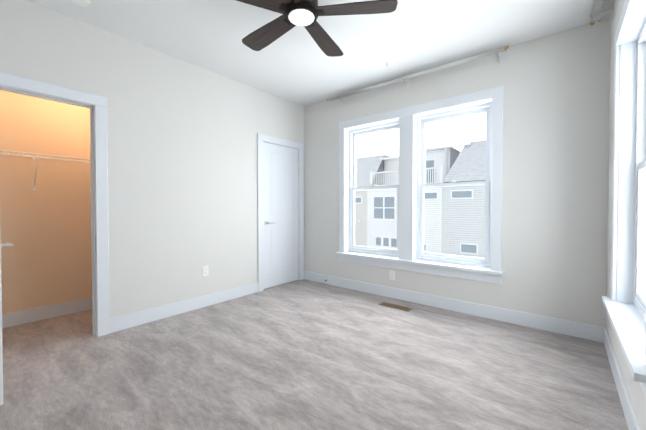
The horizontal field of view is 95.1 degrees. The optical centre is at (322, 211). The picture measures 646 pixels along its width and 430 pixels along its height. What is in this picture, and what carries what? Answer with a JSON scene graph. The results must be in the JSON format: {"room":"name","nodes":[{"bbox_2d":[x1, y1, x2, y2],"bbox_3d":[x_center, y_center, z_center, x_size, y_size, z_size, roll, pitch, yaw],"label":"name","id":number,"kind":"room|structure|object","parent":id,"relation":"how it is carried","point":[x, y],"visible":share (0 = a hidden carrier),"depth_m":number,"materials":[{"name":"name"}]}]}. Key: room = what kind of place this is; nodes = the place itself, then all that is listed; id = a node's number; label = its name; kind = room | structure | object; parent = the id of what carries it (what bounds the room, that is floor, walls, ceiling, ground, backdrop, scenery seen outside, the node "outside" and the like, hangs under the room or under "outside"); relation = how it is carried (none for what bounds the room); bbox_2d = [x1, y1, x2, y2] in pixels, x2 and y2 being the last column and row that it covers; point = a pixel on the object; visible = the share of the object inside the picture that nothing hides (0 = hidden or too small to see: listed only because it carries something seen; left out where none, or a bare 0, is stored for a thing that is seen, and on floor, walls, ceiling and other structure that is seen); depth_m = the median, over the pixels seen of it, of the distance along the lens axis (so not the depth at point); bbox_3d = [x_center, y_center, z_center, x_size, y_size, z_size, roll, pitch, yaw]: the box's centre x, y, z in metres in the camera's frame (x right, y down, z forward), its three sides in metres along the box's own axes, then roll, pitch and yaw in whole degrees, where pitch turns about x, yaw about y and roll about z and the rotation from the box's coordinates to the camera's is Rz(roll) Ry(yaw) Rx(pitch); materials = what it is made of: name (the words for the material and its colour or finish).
{"room":"empty bedroom","nodes":[
{"label":"empty bedroom","id":0,"kind":"room"},
{"bbox_2d":[0,90,91,313],"bbox_3d":[-2.898,-0.259,3.056,0.140,2.720,2.320,1,1,39],"label":"wall","id":1,"kind":"structure","parent":0,"point":[45,230],"depth_m":3.01,"materials":[{"name":"beige paint"}]},
{"bbox_2d":[0,150,90,191],"bbox_3d":[-2.762,-0.377,2.866,0.309,0.342,2.164,1,1,39],"label":"shelf","id":2,"kind":"object","parent":1,"relation":"attached to","point":[37,157],"visible":0.48,"depth_m":2.87,"materials":[{"name":"white"}]},
{"bbox_2d":[2,297,91,327],"bbox_3d":[-2.875,1.037,2.980,0.017,0.130,2.205,1,1,39],"label":"baseboard","id":3,"kind":"structure","parent":1,"relation":"attached to","point":[45,312],"depth_m":3.02,"materials":[{"name":"white paint"}]},
{"bbox_2d":[0,0,303,318],"bbox_3d":[-1.631,-0.260,3.136,0.120,2.720,4.050,1,1,39],"label":"wall","id":4,"kind":"structure","parent":0,"point":[182,171],"depth_m":3.03,"materials":[{"name":"white paint"}]},
{"bbox_2d":[0,231,12,405],"bbox_3d":[-2.127,0.100,1.879,0.711,2.017,0.171,1,1,39],"label":"closet door","id":5,"kind":"structure","parent":4,"relation":"in","point":[6,244],"depth_m":1.69,"materials":[{"name":"white paint"}]},
{"bbox_2d":[0,72,109,336],"bbox_3d":[-2.271,0.050,2.357,0.158,2.123,0.895,1,1,39],"label":"door frame","id":6,"kind":"structure","parent":4,"relation":"attached to","point":[96,105],"depth_m":2.60,"materials":[{"name":"white paint"}]},
{"bbox_2d":[109,282,257,332],"bbox_3d":[-1.406,1.032,3.325,0.014,0.130,1.679,1,1,39],"label":"baseboard","id":7,"kind":"structure","parent":4,"relation":"attached to","point":[123,322],"depth_m":3.13,"materials":[{"name":"white paint"}]},
{"bbox_2d":[202,266,207,275],"bbox_3d":[-1.350,0.686,3.393,0.008,0.115,0.070,1,1,39],"label":"outlet","id":8,"kind":"object","parent":4,"relation":"attached to","point":[205,270],"visible":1,"depth_m":3.39,"materials":[{"name":"white plastic"}]},
{"bbox_2d":[257,133,303,291],"bbox_3d":[-0.638,0.017,4.337,0.140,2.128,0.888,1,1,39],"label":"door frame","id":9,"kind":"structure","parent":4,"relation":"attached to","point":[261,138],"depth_m":4.11,"materials":[{"name":"white paint"}]},
{"bbox_2d":[263,142,298,288],"bbox_3d":[-0.615,0.060,4.328,0.157,2.022,0.710,1,1,39],"label":"door","id":10,"kind":"structure","parent":4,"relation":"in","point":[280,199],"depth_m":4.29,"materials":[{"name":"white paint"}]},
{"bbox_2d":[0,279,628,429],"bbox_3d":[-0.549,1.138,2.324,4.730,0.050,4.370,1,1,39],"label":"floor","id":11,"kind":"structure","parent":0,"point":[304,354],"depth_m":2.06,"materials":[{"name":"carpet"}]},
{"bbox_2d":[379,302,411,311],"bbox_3d":[0.830,1.092,3.385,0.360,0.008,0.110,1,1,39],"label":"air vent register","id":12,"kind":"object","parent":11,"relation":"on","point":[399,307],"visible":1,"depth_m":3.37,"materials":[{"name":"brown metal"}]},
{"bbox_2d":[26,0,614,106],"bbox_3d":[-0.549,-1.632,2.281,4.730,0.050,4.370,1,1,39],"label":"ceiling","id":13,"kind":"structure","parent":0,"point":[296,65],"depth_m":2.68,"materials":[{"name":"white paint"}]},
{"bbox_2d":[71,0,90,5],"bbox_3d":[-1.820,-1.586,2.205,0.140,0.040,0.140,1,1,39],"label":"smoke detector","id":14,"kind":"object","parent":13,"relation":"attached to","point":[82,2],"visible":1,"depth_m":2.21,"materials":[{"name":"white plastic"}]},
{"bbox_2d":[236,0,397,56],"bbox_3d":[-0.176,-1.477,2.099,1.233,0.254,1.271,1,1,39],"label":"ceiling fan","id":15,"kind":"object","parent":13,"relation":"hanging from","point":[305,13],"visible":1,"depth_m":2.08,"materials":[{"name":"brown wood"}]},
{"bbox_2d":[304,17,610,327],"bbox_3d":[1.135,-0.268,3.618,3.790,2.720,0.200,1,1,39],"label":"wall","id":16,"kind":"structure","parent":0,"point":[556,88],"depth_m":2.79,"materials":[{"name":"white paint"}]},
{"bbox_2d":[389,270,394,279],"bbox_3d":[0.869,0.806,3.719,0.070,0.115,0.008,1,1,39],"label":"outlet","id":17,"kind":"object","parent":16,"relation":"attached to","point":[391,275],"visible":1,"depth_m":3.72,"materials":[{"name":"white plastic"}]},
{"bbox_2d":[327,45,508,103],"bbox_3d":[0.944,-1.544,3.539,2.200,0.095,0.135,1,1,39],"label":"curtain rod","id":18,"kind":"object","parent":16,"relation":"attached to","point":[496,51],"visible":1,"depth_m":3.32,"materials":[{"name":"white metal"}]},
{"bbox_2d":[336,86,503,283],"bbox_3d":[1.054,-0.266,3.638,2.052,1.971,0.253,1,1,39],"label":"window","id":19,"kind":"structure","parent":16,"relation":"in","point":[422,122],"depth_m":3.55,"materials":[{"name":"white plastic"}]},
{"bbox_2d":[304,271,601,341],"bbox_3d":[1.018,1.028,3.590,3.430,0.130,0.030,1,1,39],"label":"baseboard","id":20,"kind":"structure","parent":16,"relation":"attached to","point":[564,327],"depth_m":3.11,"materials":[{"name":"white paint"}]},
{"bbox_2d":[606,0,645,429],"bbox_3d":[1.140,-0.224,0.791,0.200,2.720,4.170,1,1,39],"label":"wall","id":21,"kind":"structure","parent":0,"point":[636,395],"depth_m":2.24,"materials":[{"name":"white paint"}]},
{"bbox_2d":[590,0,614,25],"bbox_3d":[1.752,-1.517,1.783,0.135,0.095,1.640,1,1,39],"label":"curtain rod","id":22,"kind":"object","parent":21,"relation":"attached to","point":[593,16],"visible":1,"depth_m":2.28,"materials":[{"name":"white metal"}]},
{"bbox_2d":[602,327,640,429],"bbox_3d":[1.094,1.069,0.926,0.017,0.130,4.055,1,1,39],"label":"baseboard","id":23,"kind":"structure","parent":21,"relation":"attached to","point":[632,422],"depth_m":1.74,"materials":[{"name":"white paint"}]},
{"bbox_2d":[602,0,645,396],"bbox_3d":[1.712,-0.234,1.567,0.228,1.971,1.287,1,1,39],"label":"window","id":24,"kind":"structure","parent":21,"relation":"in","point":[639,289],"depth_m":1.95,"materials":[{"name":"white plastic"}]},
{"label":"outside","id":25,"kind":"structure","parent":0,"visible":0},
{"bbox_3d":[24.070,9.717,34.595,120.000,0.200,74.950,1,1,39],"label":"ground","id":26,"kind":"structure","parent":25,"visible":0},
{"bbox_2d":[355,140,485,259],"bbox_3d":[10.379,2.724,17.791,32.040,14.300,8.130,1,1,39],"label":"townhouses","id":27,"kind":"structure","parent":26,"relation":"on","point":[467,197],"depth_m":16.39,"materials":[{"name":"white"}]}
]}

